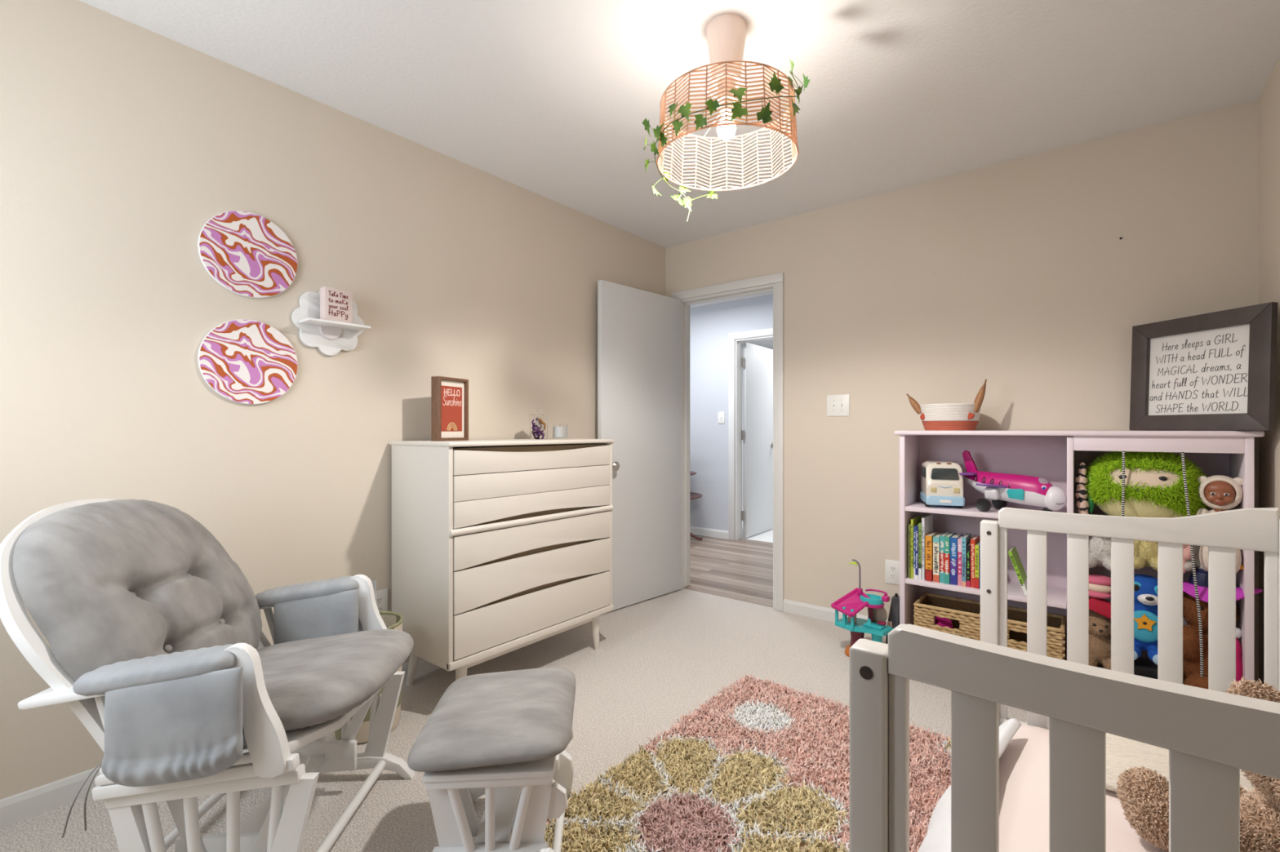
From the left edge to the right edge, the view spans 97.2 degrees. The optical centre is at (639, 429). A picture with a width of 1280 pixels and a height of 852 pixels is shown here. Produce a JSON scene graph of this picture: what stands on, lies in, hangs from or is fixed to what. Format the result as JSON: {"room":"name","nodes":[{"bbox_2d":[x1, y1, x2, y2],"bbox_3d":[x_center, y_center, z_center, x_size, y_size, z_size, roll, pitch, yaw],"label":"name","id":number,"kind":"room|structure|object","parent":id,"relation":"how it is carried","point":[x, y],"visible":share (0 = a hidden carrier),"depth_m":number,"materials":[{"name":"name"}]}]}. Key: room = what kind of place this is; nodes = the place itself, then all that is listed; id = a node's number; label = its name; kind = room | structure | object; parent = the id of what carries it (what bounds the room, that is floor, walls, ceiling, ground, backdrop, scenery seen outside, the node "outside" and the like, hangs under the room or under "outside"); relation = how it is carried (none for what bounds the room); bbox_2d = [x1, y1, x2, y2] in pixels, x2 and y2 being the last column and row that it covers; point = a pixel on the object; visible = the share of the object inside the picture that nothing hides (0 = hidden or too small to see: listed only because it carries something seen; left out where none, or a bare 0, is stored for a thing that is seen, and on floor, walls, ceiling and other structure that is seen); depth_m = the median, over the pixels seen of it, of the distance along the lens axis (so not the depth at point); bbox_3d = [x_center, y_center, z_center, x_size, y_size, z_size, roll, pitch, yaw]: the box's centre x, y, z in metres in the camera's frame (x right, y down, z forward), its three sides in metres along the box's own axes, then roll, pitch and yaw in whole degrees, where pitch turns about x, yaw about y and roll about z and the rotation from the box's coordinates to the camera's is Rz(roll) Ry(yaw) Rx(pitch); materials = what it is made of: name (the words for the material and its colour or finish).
{"room":"bedroom","nodes":[
{"label":"bedroom","id":0,"kind":"room"},
{"bbox_2d":[0,0,665,799],"bbox_3d":[-1.076,-0.094,2.598,0.100,2.440,3.887,0,0,39],"label":"wall","id":1,"kind":"structure","parent":0,"point":[121,139],"depth_m":2.02,"materials":[{"name":"beige paint"}]},
{"bbox_2d":[0,657,440,828],"bbox_3d":[-1.033,1.089,2.562,0.012,0.075,3.887,0,0,39],"label":"baseboard","id":2,"kind":"structure","parent":1,"relation":"attached to","point":[14,809],"depth_m":1.67,"materials":[{"name":"white paint"}]},
{"bbox_2d":[197,210,297,298],"bbox_3d":[-1.429,-0.641,2.070,0.015,0.311,0.311,0,0,39],"label":"wall art","id":3,"kind":"object","parent":1,"relation":"attached to","point":[246,253],"visible":1,"depth_m":2.06,"materials":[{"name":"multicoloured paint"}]},
{"bbox_2d":[197,319,297,404],"bbox_3d":[-1.429,-0.248,2.070,0.015,0.311,0.311,0,0,39],"label":"wall art","id":4,"kind":"object","parent":1,"relation":"attached to","point":[247,362],"visible":1,"depth_m":2.06,"materials":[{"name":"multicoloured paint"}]},
{"bbox_2d":[291,291,370,355],"bbox_3d":[-1.215,-0.436,2.249,0.114,0.272,0.272,0,0,39],"label":"shelf","id":5,"kind":"object","parent":1,"relation":"attached to","point":[330,337],"visible":0.84,"depth_m":2.24,"materials":[{"name":"white paint"}]},
{"bbox_2d":[320,286,352,324],"bbox_3d":[-1.209,-0.490,2.248,0.045,0.134,0.108,0,0,37],"label":"block sign","id":6,"kind":"object","parent":5,"relation":"on","point":[335,304],"visible":0.97,"depth_m":2.23,"materials":[{"name":"beige wood"}]},
{"bbox_2d":[376,588,387,611],"bbox_3d":[-1.131,0.759,2.444,0.009,0.125,0.080,0,0,39],"label":"wall outlet","id":7,"kind":"object","parent":1,"relation":"attached to","point":[381,595],"visible":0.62,"depth_m":2.45,"materials":[{"name":"white plastic"}]},
{"bbox_2d":[376,597,382,604],"bbox_3d":[-1.129,0.739,2.442,0.002,0.025,0.034,0,0,39],"label":"socket","id":8,"kind":"object","parent":7,"relation":"attached to","point":[379,600],"depth_m":2.44,"materials":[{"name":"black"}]},
{"bbox_2d":[377,606,382,611],"bbox_3d":[-1.129,0.779,2.442,0.002,0.025,0.034,0,0,39],"label":"socket","id":9,"kind":"object","parent":7,"relation":"attached to","point":[380,608],"depth_m":2.44,"materials":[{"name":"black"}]},
{"bbox_2d":[597,280,681,610],"bbox_3d":[0.021,0.104,3.705,0.185,2.028,0.766,0,0,44],"label":"door","id":10,"kind":"structure","parent":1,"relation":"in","point":[639,331],"depth_m":3.67,"materials":[{"name":"white paint"}]},
{"bbox_2d":[0,505,1048,851],"bbox_3d":[0.944,1.175,4.348,5.202,0.102,9.250,0,0,39],"label":"floor","id":11,"kind":"structure","parent":0,"point":[660,657],"depth_m":2.49,"materials":[{"name":"beige carpet"}]},
{"bbox_2d":[0,498,414,851],"bbox_3d":[-1.099,0.658,1.541,0.861,0.937,0.748,0,0,-3],"label":"glider chair","id":12,"kind":"object","parent":11,"relation":"on","point":[161,651],"visible":1,"depth_m":1.31,"materials":[{"name":"grey fabric"}]},
{"bbox_2d":[12,499,262,680],"bbox_3d":[-1.305,0.456,1.531,0.371,0.524,0.589,0,0,-3],"label":"cushion","id":13,"kind":"object","parent":12,"relation":"on","point":[107,583],"depth_m":1.38,"materials":[{"name":"grey fabric"}]},
{"bbox_2d":[256,629,413,731],"bbox_3d":[-0.949,0.685,1.549,0.560,0.145,0.531,0,0,-3],"label":"seat cushion","id":14,"kind":"object","parent":12,"relation":"on","point":[316,680],"depth_m":1.47,"materials":[{"name":"grey fabric"}]},
{"bbox_2d":[331,611,403,743],"bbox_3d":[-1.029,0.922,2.124,0.257,0.400,0.257,0,0,39],"label":"hamper","id":15,"kind":"object","parent":11,"relation":"on","point":[392,620],"visible":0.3,"depth_m":2.10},
{"bbox_2d":[407,666,576,851],"bbox_3d":[-0.369,0.916,1.510,0.383,0.420,0.456,0,0,-4],"label":"ottoman","id":16,"kind":"object","parent":11,"relation":"on","point":[504,737],"visible":1,"depth_m":1.34,"materials":[{"name":"grey fabric"}]},
{"bbox_2d":[407,666,576,772],"bbox_3d":[-0.369,0.751,1.510,0.383,0.089,0.456,0,0,-4],"label":"cushion","id":17,"kind":"object","parent":16,"relation":"on","point":[517,721],"depth_m":1.37,"materials":[{"name":"grey fabric"}]},
{"bbox_2d":[390,438,614,685],"bbox_3d":[-0.613,0.589,2.700,0.463,1.079,0.967,0,0,39],"label":"dresser","id":18,"kind":"object","parent":11,"relation":"on","point":[500,547],"visible":0.95,"depth_m":2.41,"materials":[{"name":"beige paint"}]},
{"bbox_2d":[431,376,468,440],"bbox_3d":[-0.848,-0.091,2.524,0.046,0.280,0.185,0,0,24],"label":"picture frame","id":19,"kind":"object","parent":18,"relation":"on","point":[449,396],"visible":1,"depth_m":2.51,"materials":[{"name":"red paper"}]},
{"bbox_2d":[441,385,462,431],"bbox_3d":[-0.841,-0.093,2.521,0.002,0.200,0.130,0,0,24],"label":"print","id":20,"kind":"object","parent":19,"relation":"attached to","point":[450,414],"depth_m":2.52},
{"bbox_2d":[528,408,548,439],"bbox_3d":[-0.522,-0.032,2.910,0.096,0.162,0.096,0,0,39],"label":"glass jar","id":21,"kind":"object","parent":18,"relation":"on","point":[538,422],"visible":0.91,"depth_m":2.87,"materials":[{"name":"white"}]},
{"bbox_2d":[552,423,567,439],"bbox_3d":[-0.422,0.008,2.977,0.080,0.082,0.080,0,0,39],"label":"candle","id":22,"kind":"object","parent":18,"relation":"on","point":[559,430],"visible":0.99,"depth_m":2.94,"materials":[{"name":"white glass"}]},
{"bbox_2d":[689,451,702,540],"bbox_3d":[0.320,0.623,5.835,0.650,0.995,0.652,0,0,39],"label":"table","id":23,"kind":"object","parent":11,"relation":"on","point":[693,495],"visible":0.16,"depth_m":5.75,"materials":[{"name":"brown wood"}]},
{"bbox_2d":[543,672,951,851],"bbox_3d":[0.401,1.118,1.535,1.211,0.081,1.721,0,0,39],"label":"shag rug","id":24,"kind":"object","parent":11,"relation":"on","point":[760,766],"visible":0.71,"depth_m":1.76,"materials":[{"name":"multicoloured carpet"}]},
{"bbox_2d":[831,559,893,657],"bbox_3d":[1.102,0.890,2.805,0.267,0.472,0.194,0,0,45],"label":"toy treehouse","id":25,"kind":"object","parent":11,"relation":"on","point":[856,600],"visible":0.88,"depth_m":2.80,"materials":[{"name":"pink plastic"}]},
{"bbox_2d":[835,617,893,636],"bbox_3d":[1.116,0.979,2.807,0.250,0.024,0.170,0,0,45],"label":"tray","id":26,"kind":"object","parent":25,"relation":"on","point":[860,626],"depth_m":2.77,"materials":[{"name":"teal plastic"}]},
{"bbox_2d":[885,593,899,644],"bbox_3d":[1.284,0.976,2.845,0.060,0.301,0.100,0,0,39],"label":"tower","id":27,"kind":"object","parent":11,"relation":"on","point":[893,621],"visible":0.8,"depth_m":2.82,"materials":[{"name":"grey plastic"}]},
{"bbox_2d":[848,507,1279,851],"bbox_3d":[0.990,0.664,1.109,0.714,0.923,1.426,0,0,38],"label":"bed","id":28,"kind":"object","parent":11,"relation":"on","point":[1211,735],"visible":0.88,"depth_m":0.74,"materials":[{"name":"white paint"}]},
{"bbox_2d":[918,718,1021,851],"bbox_3d":[0.705,0.948,1.270,0.163,0.249,1.001,0,0,39],"label":"blanket","id":29,"kind":"object","parent":28,"relation":"on","point":[937,838],"visible":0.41,"depth_m":1.30,"materials":[{"name":"white fabric"}]},
{"bbox_2d":[999,724,1166,851],"bbox_3d":[1.009,0.928,1.113,0.596,0.140,1.270,0,0,38],"label":"mattress","id":30,"kind":"object","parent":28,"relation":"on","point":[1024,765],"visible":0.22,"depth_m":1.31,"materials":[{"name":"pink fabric"}]},
{"bbox_2d":[1106,733,1255,792],"bbox_3d":[1.307,0.837,1.387,0.370,0.047,0.360,0,0,39],"label":"blanket","id":31,"kind":"object","parent":30,"relation":"on","point":[1122,753],"visible":0.18,"depth_m":1.41,"materials":[{"name":"beige fabric"}]},
{"bbox_2d":[1115,676,1279,851],"bbox_3d":[1.074,0.650,0.973,0.401,0.431,0.440,0,0,42],"label":"teddy bear","id":32,"kind":"object","parent":30,"relation":"on","point":[1143,793],"visible":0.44,"depth_m":1.00},
{"bbox_2d":[893,431,1264,684],"bbox_3d":[1.833,0.565,2.515,1.244,1.122,0.336,0,0,39],"label":"bookcase","id":33,"kind":"object","parent":11,"relation":"on","point":[1231,454],"visible":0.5,"depth_m":2.61,"materials":[{"name":"white paint"}]},
{"bbox_2d":[908,524,911,578],"bbox_3d":[1.388,0.601,2.857,0.010,0.264,0.190,0,0,39],"label":"book","id":34,"kind":"object","parent":33,"relation":"on","point":[909,525],"visible":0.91,"depth_m":2.78,"materials":[{"name":"green paper"}]},
{"bbox_2d":[913,524,918,578],"bbox_3d":[1.410,0.604,2.849,0.009,0.256,0.190,0,0,39],"label":"book","id":35,"kind":"object","parent":33,"relation":"on","point":[917,524],"visible":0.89,"depth_m":2.78,"materials":[{"name":"white paper"}]},
{"bbox_2d":[911,515,922,578],"bbox_3d":[1.399,0.587,2.853,0.010,0.290,0.190,0,0,39],"label":"book","id":36,"kind":"object","parent":33,"relation":"on","point":[917,520],"visible":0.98,"depth_m":2.78,"materials":[{"name":"yellow paper"}]},
{"bbox_2d":[915,524,918,579],"bbox_3d":[1.414,0.602,2.836,0.012,0.262,0.190,0,0,39],"label":"book","id":37,"kind":"object","parent":33,"relation":"on","point":[917,526],"visible":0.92,"depth_m":2.76,"materials":[{"name":"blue paper"}]},
{"bbox_2d":[918,521,921,579],"bbox_3d":[1.426,0.595,2.831,0.012,0.274,0.190,0,0,39],"label":"book","id":38,"kind":"object","parent":33,"relation":"on","point":[919,523],"visible":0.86,"depth_m":2.76,"materials":[{"name":"white paper"}]},
{"bbox_2d":[921,513,933,580],"bbox_3d":[1.440,0.582,2.825,0.012,0.302,0.190,0,0,39],"label":"book","id":39,"kind":"object","parent":33,"relation":"on","point":[927,521],"visible":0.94,"depth_m":2.75,"materials":[{"name":"white paper"}]},
{"bbox_2d":[925,531,938,582],"bbox_3d":[1.442,0.623,2.787,0.028,0.218,0.150,0,0,39],"label":"book","id":40,"kind":"object","parent":33,"relation":"on","point":[929,538],"visible":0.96,"depth_m":2.73,"materials":[{"name":"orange paper"}]},
{"bbox_2d":[933,532,943,582],"bbox_3d":[1.470,0.624,2.770,0.026,0.216,0.150,0,0,39],"label":"book","id":41,"kind":"object","parent":33,"relation":"on","point":[936,538],"visible":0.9,"depth_m":2.71,"materials":[{"name":"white paper"}]},
{"bbox_2d":[920,460,964,507],"bbox_3d":[1.494,0.267,2.797,0.166,0.218,0.226,0,0,19],"label":"camper van","id":42,"kind":"object","parent":33,"relation":"on","point":[941,482],"visible":1,"depth_m":2.71,"materials":[{"name":"beige plastic"}]},
{"bbox_2d":[939,532,950,583],"bbox_3d":[1.492,0.621,2.758,0.020,0.224,0.150,0,0,39],"label":"book","id":43,"kind":"object","parent":33,"relation":"on","point":[942,536],"visible":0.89,"depth_m":2.70,"materials":[{"name":"teal paper"}]},
{"bbox_2d":[906,379,986,431],"bbox_3d":[1.517,-0.116,2.753,0.278,0.240,0.295,0,0,-16],"label":"rope basket","id":44,"kind":"object","parent":33,"relation":"on","point":[942,416],"visible":1,"depth_m":2.67,"materials":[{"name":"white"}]},
{"bbox_2d":[913,592,980,640],"bbox_3d":[1.516,0.943,2.748,0.295,0.200,0.242,0,0,39],"label":"woven basket","id":45,"kind":"object","parent":33,"relation":"on","point":[964,615],"visible":0.53,"depth_m":2.71,"materials":[{"name":"brown wicker"}]},
{"bbox_2d":[933,616,953,628],"bbox_3d":[1.470,0.948,2.733,0.075,0.072,0.096,0,0,22],"label":"block","id":46,"kind":"object","parent":45,"relation":"in","point":[943,622],"visible":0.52,"depth_m":2.72,"materials":[{"name":"pink plastic"}]},
{"bbox_2d":[944,532,955,584],"bbox_3d":[1.504,0.620,2.737,0.021,0.224,0.150,0,0,39],"label":"book","id":47,"kind":"object","parent":33,"relation":"on","point":[947,538],"visible":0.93,"depth_m":2.68,"materials":[{"name":"teal paper"}]},
{"bbox_2d":[950,533,963,585],"bbox_3d":[1.528,0.621,2.723,0.029,0.222,0.150,0,0,39],"label":"book","id":48,"kind":"object","parent":33,"relation":"on","point":[953,539],"visible":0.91,"depth_m":2.67,"materials":[{"name":"blue paper"}]},
{"bbox_2d":[957,534,964,586],"bbox_3d":[1.550,0.623,2.711,0.017,0.218,0.150,0,0,39],"label":"book","id":49,"kind":"object","parent":33,"relation":"on","point":[959,540],"visible":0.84,"depth_m":2.65,"materials":[{"name":"pink paper"}]},
{"bbox_2d":[961,533,971,586],"bbox_3d":[1.559,0.618,2.693,0.016,0.228,0.150,0,0,39],"label":"book","id":50,"kind":"object","parent":33,"relation":"on","point":[966,540],"visible":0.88,"depth_m":2.64,"materials":[{"name":"blue paper"}]},
{"bbox_2d":[966,542,970,587],"bbox_3d":[1.575,0.635,2.685,0.014,0.194,0.150,0,0,39],"label":"book","id":51,"kind":"object","parent":33,"relation":"on","point":[968,545],"visible":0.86,"depth_m":2.63,"materials":[{"name":"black paper"}]},
{"bbox_2d":[970,534,979,587],"bbox_3d":[1.591,0.621,2.677,0.017,0.222,0.150,0,0,39],"label":"book","id":52,"kind":"object","parent":33,"relation":"on","point":[975,539],"visible":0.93,"depth_m":2.62,"materials":[{"name":"red paper"}]},
{"bbox_2d":[974,540,980,588],"bbox_3d":[1.600,0.632,2.660,0.015,0.200,0.150,0,0,39],"label":"book","id":53,"kind":"object","parent":33,"relation":"on","point":[977,545],"visible":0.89,"depth_m":2.60,"materials":[{"name":"yellow paper"}]},
{"bbox_2d":[979,542,980,589],"bbox_3d":[1.617,0.627,2.651,0.018,0.212,0.150,0,0,39],"label":"book","id":54,"kind":"object","parent":33,"relation":"on","point":[980,542],"visible":0.15,"depth_m":2.60,"materials":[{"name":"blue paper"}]},
{"bbox_2d":[959,449,1066,511],"bbox_3d":[1.705,0.238,2.597,0.233,0.278,0.427,0,0,-35],"label":"toy aeroplane","id":55,"kind":"object","parent":33,"relation":"on","point":[1002,488],"visible":1,"depth_m":2.56,"materials":[{"name":"pink plastic"}]},
{"bbox_2d":[1008,546,1026,595],"bbox_3d":[1.728,0.638,2.569,0.076,0.188,0.150,0,0,39],"label":"book","id":56,"kind":"object","parent":33,"relation":"on","point":[1013,553],"visible":0.94,"depth_m":2.53,"materials":[{"name":"green paper"}]},
{"bbox_2d":[1007,606,1066,660],"bbox_3d":[1.749,0.943,2.559,0.295,0.200,0.242,0,0,39],"label":"woven basket","id":57,"kind":"object","parent":33,"relation":"on","point":[1016,617],"visible":0.42,"depth_m":2.49,"materials":[{"name":"brown wicker"}]},
{"bbox_2d":[1075,462,1094,514],"bbox_3d":[1.888,0.324,2.390,0.093,0.371,0.053,0,0,-15],"label":"toy","id":58,"kind":"object","parent":33,"relation":"in","point":[1083,505],"visible":0.61,"depth_m":2.37,"materials":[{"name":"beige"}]},
{"bbox_2d":[1088,609,1111,670],"bbox_3d":[1.913,0.876,2.350,0.191,0.245,0.176,0,0,34],"label":"plush bear","id":59,"kind":"object","parent":33,"relation":"on","point":[1100,626],"visible":0.44,"depth_m":2.33},
{"bbox_2d":[1088,596,1111,619],"bbox_3d":[1.900,0.736,2.335,0.120,0.090,0.050,0,0,39],"label":"toy","id":60,"kind":"object","parent":59,"relation":"on","point":[1101,606],"visible":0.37,"depth_m":2.31,"materials":[{"name":"red fabric"}]},
{"bbox_2d":[1088,574,1111,599],"bbox_3d":[1.913,0.649,2.353,0.109,0.090,0.124,0,0,39],"label":"macaron","id":61,"kind":"object","parent":60,"relation":"on","point":[1100,586],"visible":0.71,"depth_m":2.31,"materials":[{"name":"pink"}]},
{"bbox_2d":[1088,536,1111,571],"bbox_3d":[1.919,0.467,2.348,0.183,0.222,0.170,0,0,44],"label":"lamb","id":62,"kind":"object","parent":33,"relation":"in","point":[1100,548],"visible":0.3,"depth_m":2.33,"materials":[{"name":"white fabric"}]},
{"bbox_2d":[1133,574,1157,665],"bbox_3d":[2.013,0.745,2.242,0.172,0.331,0.153,0,0,39],"label":"plush bear","id":63,"kind":"object","parent":33,"relation":"on","point":[1145,587],"visible":0.43,"depth_m":2.22},
{"bbox_2d":[1133,657,1157,679],"bbox_3d":[2.048,0.986,2.279,0.130,0.100,0.120,0,0,39],"label":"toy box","id":64,"kind":"object","parent":33,"relation":"on","point":[1144,667],"visible":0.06,"depth_m":2.25,"materials":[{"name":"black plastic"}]},
{"bbox_2d":[1133,540,1157,570],"bbox_3d":[2.027,0.448,2.256,0.174,0.222,0.162,0,0,34],"label":"chick","id":65,"kind":"object","parent":33,"relation":"in","point":[1145,553],"visible":0.34,"depth_m":2.24,"materials":[{"name":"yellow fabric"}]},
{"bbox_2d":[1085,451,1210,517],"bbox_3d":[2.064,0.225,2.324,0.429,0.334,0.347,0,0,45],"label":"plush","id":66,"kind":"object","parent":33,"relation":"on","point":[1154,487],"visible":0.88,"depth_m":2.23,"materials":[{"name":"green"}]},
{"bbox_2d":[1182,544,1191,573],"bbox_3d":[2.086,0.478,2.182,0.059,0.153,0.071,0,0,-11],"label":"pig","id":67,"kind":"object","parent":33,"relation":"in","point":[1186,548],"visible":0.16,"depth_m":2.16},
{"bbox_2d":[1183,545,1207,572],"bbox_3d":[2.147,0.458,2.184,0.148,0.182,0.137,0,0,29],"label":"rabbit","id":68,"kind":"object","parent":33,"relation":"in","point":[1188,566],"visible":0.12,"depth_m":2.17},
{"bbox_2d":[1128,302,1277,431],"bbox_3d":[2.159,-0.220,2.191,0.043,0.448,0.470,0,0,-10],"label":"framed sign","id":69,"kind":"object","parent":33,"relation":"on","point":[1215,371],"visible":1,"depth_m":2.15,"materials":[{"name":"brown wood"}]},
{"bbox_2d":[1148,324,1249,415],"bbox_3d":[2.164,-0.220,2.192,0.004,0.347,0.370,2,0,-10],"label":"print","id":70,"kind":"object","parent":69,"relation":"on","point":[1202,371],"depth_m":2.18,"materials":[{"name":"white paper"}]},
{"bbox_2d":[1182,591,1241,689],"bbox_3d":[2.170,0.821,2.150,0.207,0.445,0.254,0,0,39],"label":"plush bear","id":71,"kind":"object","parent":33,"relation":"on","point":[1191,642],"visible":0.24,"depth_m":2.15},
{"bbox_2d":[1182,568,1262,603],"bbox_3d":[2.165,0.585,2.146,0.274,0.116,0.168,0,0,39],"label":"felt hat","id":72,"kind":"object","parent":71,"relation":"on","point":[1202,575],"visible":0.45,"depth_m":2.13,"materials":[{"name":"purple"}]},
{"bbox_2d":[1195,475,1243,573],"bbox_3d":[2.182,0.353,2.123,0.122,0.365,0.133,0,0,-43],"label":"baby doll","id":73,"kind":"object","parent":33,"relation":"in","point":[1220,493],"visible":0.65,"depth_m":2.10,"materials":[{"name":"white fabric"}]},
{"bbox_2d":[1196,475,1243,509],"bbox_3d":[2.188,0.236,2.131,0.123,0.130,0.104,0,0,39],"label":"hood","id":74,"kind":"object","parent":73,"relation":"attached to","point":[1212,487],"depth_m":2.09,"materials":[{"name":"beige fabric"}]},
{"bbox_2d":[1235,638,1242,682],"bbox_3d":[2.217,0.906,2.104,0.047,0.269,0.070,0,0,39],"label":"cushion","id":75,"kind":"object","parent":33,"relation":"in","point":[1238,649],"visible":0.26,"depth_m":2.08,"materials":[{"name":"pink fabric"}]},
{"bbox_2d":[1240,549,1243,569],"bbox_3d":[2.212,0.454,2.108,0.084,0.147,0.070,0,0,-43],"label":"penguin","id":76,"kind":"object","parent":33,"relation":"on","point":[1242,565],"visible":0.07,"depth_m":2.07,"materials":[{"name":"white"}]},
{"bbox_2d":[79,0,1279,308],"bbox_3d":[-0.166,-1.364,2.934,5.252,0.100,5.805,0,0,39],"label":"ceiling","id":77,"kind":"structure","parent":0,"point":[552,100],"depth_m":2.10,"materials":[{"name":"white paint"}]},
{"bbox_2d":[656,13,799,191],"bbox_3d":[0.282,-1.095,1.845,0.456,0.438,0.456,0,0,-24],"label":"pendant lamp","id":78,"kind":"object","parent":77,"relation":"hanging from","point":[726,32],"visible":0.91,"depth_m":1.80,"materials":[{"name":"beige wicker"}]},
{"bbox_2d":[642,57,809,222],"bbox_3d":[0.259,-0.963,1.831,0.513,0.460,0.466,0,0,39],"label":"ivy garland","id":79,"kind":"object","parent":78,"relation":"attached to","point":[765,113],"visible":0.96,"depth_m":1.67,"materials":[{"name":"green plant"}]},
{"bbox_2d":[719,97,733,115],"bbox_3d":[0.282,-1.062,1.845,0.044,0.055,0.044,0,0,39],"label":"socket","id":80,"kind":"object","parent":78,"relation":"attached to","point":[722,98],"depth_m":1.83,"materials":[{"name":"white paint"}]},
{"bbox_2d":[689,294,773,540],"bbox_3d":[1.674,-0.094,5.253,5.200,2.440,0.115,0,0,39],"label":"wall","id":81,"kind":"structure","parent":0,"point":[710,326],"depth_m":5.91,"materials":[{"name":"grey paint"}]},
{"bbox_2d":[689,526,728,539],"bbox_3d":[0.301,1.083,6.281,1.570,0.085,0.012,0,0,39],"label":"baseboard","id":82,"kind":"structure","parent":81,"relation":"attached to","point":[720,534],"depth_m":5.93,"materials":[{"name":"white paint"}]},
{"bbox_2d":[718,412,724,423],"bbox_3d":[0.839,-0.124,5.842,0.078,0.118,0.019,0,0,39],"label":"light switch","id":83,"kind":"object","parent":81,"relation":"attached to","point":[721,415],"visible":1,"depth_m":5.84,"materials":[{"name":"white plastic"}]},
{"bbox_2d":[728,328,773,540],"bbox_3d":[1.252,0.069,5.510,0.880,2.115,0.016,0,0,39],"label":"trim","id":84,"kind":"structure","parent":81,"relation":"attached to","point":[769,331],"depth_m":5.75,"materials":[{"name":"white paint"}]},
{"bbox_2d":[735,335,773,540],"bbox_3d":[1.293,0.103,5.561,0.740,2.045,0.115,0,0,39],"label":"trim","id":85,"kind":"structure","parent":81,"relation":"attached to","point":[738,342],"depth_m":5.77,"materials":[{"name":"white paint"}]},
{"bbox_2d":[741,342,773,537],"bbox_3d":[1.311,0.106,6.086,0.111,2.020,0.749,0,0,37],"label":"door","id":86,"kind":"structure","parent":81,"relation":"in","point":[757,362],"depth_m":6.04,"materials":[{"name":"white paint"}]},
{"bbox_2d":[742,342,771,505],"bbox_3d":[1.110,-0.094,7.975,0.100,2.440,3.400,0,0,39],"label":"wall","id":87,"kind":"structure","parent":0,"point":[742,342],"depth_m":8.41,"materials":[{"name":"white paint"}]},
{"bbox_2d":[746,338,773,349],"bbox_3d":[2.549,-1.364,6.812,3.600,0.100,3.400,0,0,39],"label":"ceiling","id":88,"kind":"structure","parent":0,"point":[768,344],"depth_m":8.56,"materials":[{"name":"white paint"}]},
{"bbox_2d":[665,98,1258,681],"bbox_3d":[1.357,-0.094,3.204,3.122,2.440,0.115,0,0,39],"label":"wall","id":89,"kind":"structure","parent":0,"point":[1035,293],"depth_m":2.84,"materials":[{"name":"beige paint"}]},
{"bbox_2d":[671,272,783,611],"bbox_3d":[0.558,0.075,3.765,0.849,2.102,0.016,0,0,39],"label":"trim","id":90,"kind":"structure","parent":89,"relation":"attached to","point":[776,278],"depth_m":3.51,"materials":[{"name":"white paint"}]},
{"bbox_2d":[680,283,774,608],"bbox_3d":[0.600,0.103,3.816,0.735,2.045,0.115,0,0,39],"label":"trim","id":91,"kind":"structure","parent":89,"relation":"attached to","point":[686,304],"depth_m":4.03,"materials":[{"name":"white paint"}]},
{"bbox_2d":[782,599,888,625],"bbox_3d":[1.671,1.089,2.868,2.010,0.075,0.012,0,0,39],"label":"baseboard","id":92,"kind":"structure","parent":89,"relation":"attached to","point":[810,611],"depth_m":3.38,"materials":[{"name":"white paint"}]},
{"bbox_2d":[826,394,849,416],"bbox_3d":[1.150,-0.142,3.284,0.133,0.125,0.019,0,0,39],"label":"light switch","id":93,"kind":"object","parent":89,"relation":"attached to","point":[837,405],"visible":1,"depth_m":3.28,"materials":[{"name":"white plastic"}]},
{"bbox_2d":[884,560,899,585],"bbox_3d":[1.389,0.783,3.099,0.082,0.130,0.009,0,0,39],"label":"wall outlet","id":94,"kind":"object","parent":89,"relation":"attached to","point":[891,567],"visible":0.88,"depth_m":3.10,"materials":[{"name":"white plastic"}]},
{"bbox_2d":[889,566,896,571],"bbox_3d":[1.387,0.763,3.097,0.034,0.025,0.002,0,0,39],"label":"socket","id":95,"kind":"object","parent":94,"relation":"attached to","point":[891,568],"depth_m":3.09,"materials":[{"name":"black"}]},
{"bbox_2d":[889,573,896,578],"bbox_3d":[1.387,0.803,3.097,0.034,0.025,0.002,0,0,39],"label":"socket","id":96,"kind":"object","parent":94,"relation":"attached to","point":[891,575],"depth_m":3.09,"materials":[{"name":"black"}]},
{"bbox_2d":[1258,56,1279,684],"bbox_3d":[1.274,-0.094,0.698,0.100,2.440,3.887,0,0,39],"label":"wall","id":97,"kind":"structure","parent":0,"point":[1269,98],"depth_m":2.11,"materials":[{"name":"beige paint"}]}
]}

